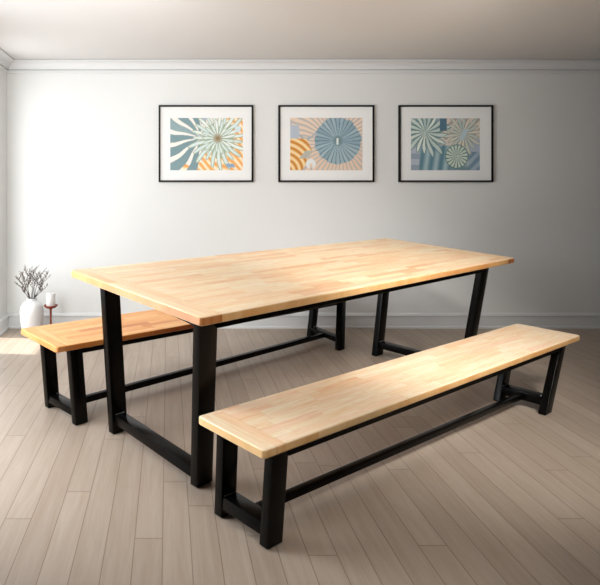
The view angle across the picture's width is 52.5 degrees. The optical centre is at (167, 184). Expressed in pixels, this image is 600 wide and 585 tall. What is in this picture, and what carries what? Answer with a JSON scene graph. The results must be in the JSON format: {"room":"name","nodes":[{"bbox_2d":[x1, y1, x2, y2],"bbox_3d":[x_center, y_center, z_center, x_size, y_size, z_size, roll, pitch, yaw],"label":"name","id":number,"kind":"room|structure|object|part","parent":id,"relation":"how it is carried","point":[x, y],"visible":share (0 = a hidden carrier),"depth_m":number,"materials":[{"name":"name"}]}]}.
{"room":"dining room","nodes":[
{"label":"dining room","id":0,"kind":"room"},
{"bbox_2d":[0,69,6,317],"bbox_3d":[-1.410,0.079,1.326,0.150,2.214,7.052,0,0,0],"label":"wall","id":1,"kind":"structure","parent":0,"point":[3,76],"depth_m":4.75,"materials":[{"name":"white paint"}]},
{"bbox_2d":[0,313,8,335],"bbox_3d":[-1.323,1.123,4.726,0.024,0.126,0.252,0,0,0],"label":"baseboard","id":2,"kind":"structure","parent":1,"relation":"attached to","point":[4,327],"depth_m":4.70,"materials":[{"name":"white wood"}]},
{"bbox_2d":[0,49,13,73],"bbox_3d":[-1.296,-0.975,1.326,0.079,0.106,7.052,0,0,0],"label":"trim","id":3,"kind":"structure","parent":1,"relation":"attached to","point":[5,59],"depth_m":4.67,"materials":[{"name":"white paint"}]},
{"bbox_2d":[0,329,599,584],"bbox_3d":[1.933,1.246,1.326,6.835,0.120,7.352,0,0,0],"label":"floor","id":4,"kind":"structure","parent":0,"point":[509,495],"depth_m":2.31,"materials":[{"name":"brown wood"}]},
{"bbox_2d":[20,297,43,336],"bbox_3d":[-1.070,1.038,4.600,0.185,0.297,0.185,0,0,0],"label":"vase","id":5,"kind":"object","parent":4,"relation":"on","point":[31,310],"visible":0.79,"depth_m":4.53,"materials":[{"name":"white ceramic"}]},
{"bbox_2d":[15,264,49,298],"bbox_3d":[-1.068,0.809,4.596,0.295,0.374,0.133,0,0,0],"label":"bunch","id":6,"kind":"object","parent":5,"relation":"in","point":[34,269],"visible":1,"depth_m":4.60,"materials":[{"name":"grey plant"}]},
{"bbox_2d":[44,304,57,323],"bbox_3d":[-0.922,1.065,4.600,0.110,0.243,0.110,0,0,0],"label":"candle holder","id":7,"kind":"object","parent":4,"relation":"on","point":[50,308],"visible":0.52,"depth_m":4.59,"materials":[{"name":"brown wood"}]},
{"bbox_2d":[46,292,54,305],"bbox_3d":[-0.922,0.898,4.600,0.071,0.108,0.071,0,0,0],"label":"candle","id":8,"kind":"object","parent":7,"relation":"on","point":[50,296],"visible":0.99,"depth_m":4.57,"materials":[{"name":"white wax"}]},
{"bbox_3d":[-0.922,1.069,4.600,0.024,0.201,0.024,0,0,0],"label":"stem","id":9,"kind":"part","parent":7,"relation":"part of","materials":[{"name":"brown wood"}]},
{"bbox_3d":[-0.922,0.958,4.600,0.110,0.029,0.110,0,0,0],"label":"dish","id":10,"kind":"part","parent":7,"relation":"part of","materials":[{"name":"brown wood"}]},
{"bbox_2d":[21,301,345,425],"bbox_3d":[0.337,0.957,3.696,2.593,0.457,0.443,0,0,-41],"label":"bench","id":11,"kind":"object","parent":4,"relation":"on","point":[78,337],"visible":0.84,"depth_m":3.08,"materials":[{"name":"brown wood"}]},
{"bbox_3d":[-0.620,0.975,3.067,0.076,0.423,0.203,0,0,1],"label":"leg","id":12,"kind":"part","parent":11,"relation":"part of","materials":[{"name":"black metal"}]},
{"bbox_3d":[-0.448,0.983,2.882,0.125,0.407,0.065,0,0,-42],"label":"leg","id":13,"kind":"part","parent":11,"relation":"part of","materials":[{"name":"black metal"}]},
{"bbox_3d":[0.324,0.800,3.712,2.399,0.029,0.350,3,2,-42],"label":"seat","id":14,"kind":"part","parent":11,"relation":"part of","materials":[{"name":"brown wood"}]},
{"bbox_3d":[0.433,0.844,3.661,2.334,0.123,0.036,0,0,-42],"label":"rail","id":15,"kind":"part","parent":11,"relation":"part of","materials":[{"name":"black"}]},
{"bbox_3d":[1.145,1.016,4.603,0.137,0.339,0.038,0,0,-42],"label":"leg","id":16,"kind":"part","parent":11,"relation":"part of","materials":[{"name":"black"}]},
{"bbox_3d":[1.281,1.024,4.341,0.066,0.323,0.349,0,0,19],"label":"leg","id":17,"kind":"part","parent":11,"relation":"part of","materials":[{"name":"black"}]},
{"bbox_2d":[71,238,513,487],"bbox_3d":[0.859,0.785,3.163,2.669,0.802,0.895,0,0,-39],"label":"dining table","id":18,"kind":"object","parent":4,"relation":"on","point":[208,293],"visible":0.87,"depth_m":2.69,"materials":[{"name":"brown wood"}]},
{"bbox_3d":[-0.255,0.803,2.754,0.080,0.767,0.213,0,0,15],"label":"leg","id":19,"kind":"part","parent":18,"relation":"part of","materials":[{"name":"black"}]},
{"bbox_3d":[0.133,0.829,2.199,0.089,0.713,0.328,0,0,0],"label":"leg","id":20,"kind":"part","parent":18,"relation":"part of","materials":[{"name":"black metal"}]},
{"bbox_3d":[1.018,0.497,2.803,2.205,0.046,0.040,0,0,-39],"label":"rail","id":21,"kind":"part","parent":18,"relation":"part of","materials":[{"name":"black metal"}]},
{"bbox_3d":[1.517,0.808,4.128,0.234,0.756,0.042,0,0,-39],"label":"leg","id":22,"kind":"part","parent":18,"relation":"part of","materials":[{"name":"black"}]},
{"bbox_3d":[1.865,0.834,3.571,0.092,0.705,0.152,0,0,-39],"label":"leg","id":23,"kind":"part","parent":18,"relation":"part of","materials":[{"name":"black metal"}]},
{"bbox_2d":[199,324,579,549],"bbox_3d":[1.172,0.997,2.621,2.405,0.378,0.334,0,0,-36],"label":"bench","id":24,"kind":"object","parent":4,"relation":"on","point":[276,427],"visible":1,"depth_m":2.25,"materials":[{"name":"brown wood"}]},
{"bbox_3d":[0.209,1.012,2.086,0.096,0.348,0.081,0,0,-36],"label":"leg","id":25,"kind":"part","parent":24,"relation":"part of","materials":[{"name":"black metal"}]},
{"bbox_3d":[0.346,1.013,1.911,0.083,0.346,0.076,0,0,-36],"label":"leg","id":26,"kind":"part","parent":24,"relation":"part of","materials":[{"name":"black metal"}]},
{"bbox_3d":[1.175,0.828,2.617,2.215,0.029,0.325,0,1,-36],"label":"seat","id":27,"kind":"part","parent":24,"relation":"part of","materials":[{"name":"brown wood"}]},
{"bbox_3d":[1.235,0.864,2.525,2.098,0.045,0.036,0,0,-36],"label":"rail","id":28,"kind":"part","parent":24,"relation":"part of","materials":[{"name":"black"}]},
{"bbox_3d":[1.884,1.015,3.264,0.204,0.343,0.043,0,0,-36],"label":"leg","id":29,"kind":"part","parent":24,"relation":"part of","materials":[{"name":"black metal"}]},
{"bbox_3d":[2.037,1.016,3.097,0.272,0.340,0.042,0,0,-36],"label":"leg","id":30,"kind":"part","parent":24,"relation":"part of","materials":[{"name":"black metal"}]},
{"bbox_2d":[0,0,599,58],"bbox_3d":[1.933,-1.088,1.326,6.835,0.120,7.352,0,0,0],"label":"ceiling","id":31,"kind":"structure","parent":0,"point":[29,29],"depth_m":3.82,"materials":[{"name":"white paint"}]},
{"bbox_2d":[7,74,599,312],"bbox_3d":[1.933,0.079,4.927,6.835,2.214,0.150,0,0,0],"label":"wall","id":32,"kind":"structure","parent":0,"point":[84,188],"depth_m":4.85,"materials":[{"name":"white paint"}]},
{"bbox_2d":[159,105,252,181],"bbox_3d":[0.314,-0.342,4.838,0.782,0.635,0.025,0,0,0],"label":"framed print","id":33,"kind":"object","parent":32,"relation":"attached to","point":[198,143],"visible":1,"depth_m":4.84,"materials":[{"name":"black"}]},
{"bbox_2d":[8,59,599,73],"bbox_3d":[1.933,-0.975,4.812,6.535,0.106,0.079,0,0,0],"label":"trim","id":34,"kind":"structure","parent":32,"relation":"attached to","point":[18,66],"depth_m":4.83,"materials":[{"name":"white paint"}]},
{"bbox_2d":[8,313,599,328],"bbox_3d":[1.933,1.123,4.840,6.535,0.126,0.024,0,0,0],"label":"baseboard","id":35,"kind":"structure","parent":32,"relation":"attached to","point":[295,320],"depth_m":4.84,"materials":[{"name":"white"}]},
{"bbox_2d":[278,105,374,181],"bbox_3d":[1.309,-0.342,4.838,0.792,0.635,0.025,0,0,0],"label":"framed print","id":36,"kind":"object","parent":32,"relation":"attached to","point":[317,143],"visible":1,"depth_m":4.84,"materials":[{"name":"black"}]},
{"bbox_2d":[398,105,493,181],"bbox_3d":[2.297,-0.342,4.838,0.779,0.635,0.025,0,0,0],"label":"framed print","id":37,"kind":"object","parent":32,"relation":"attached to","point":[437,143],"visible":1,"depth_m":4.84,"materials":[{"name":"black"}]}
]}

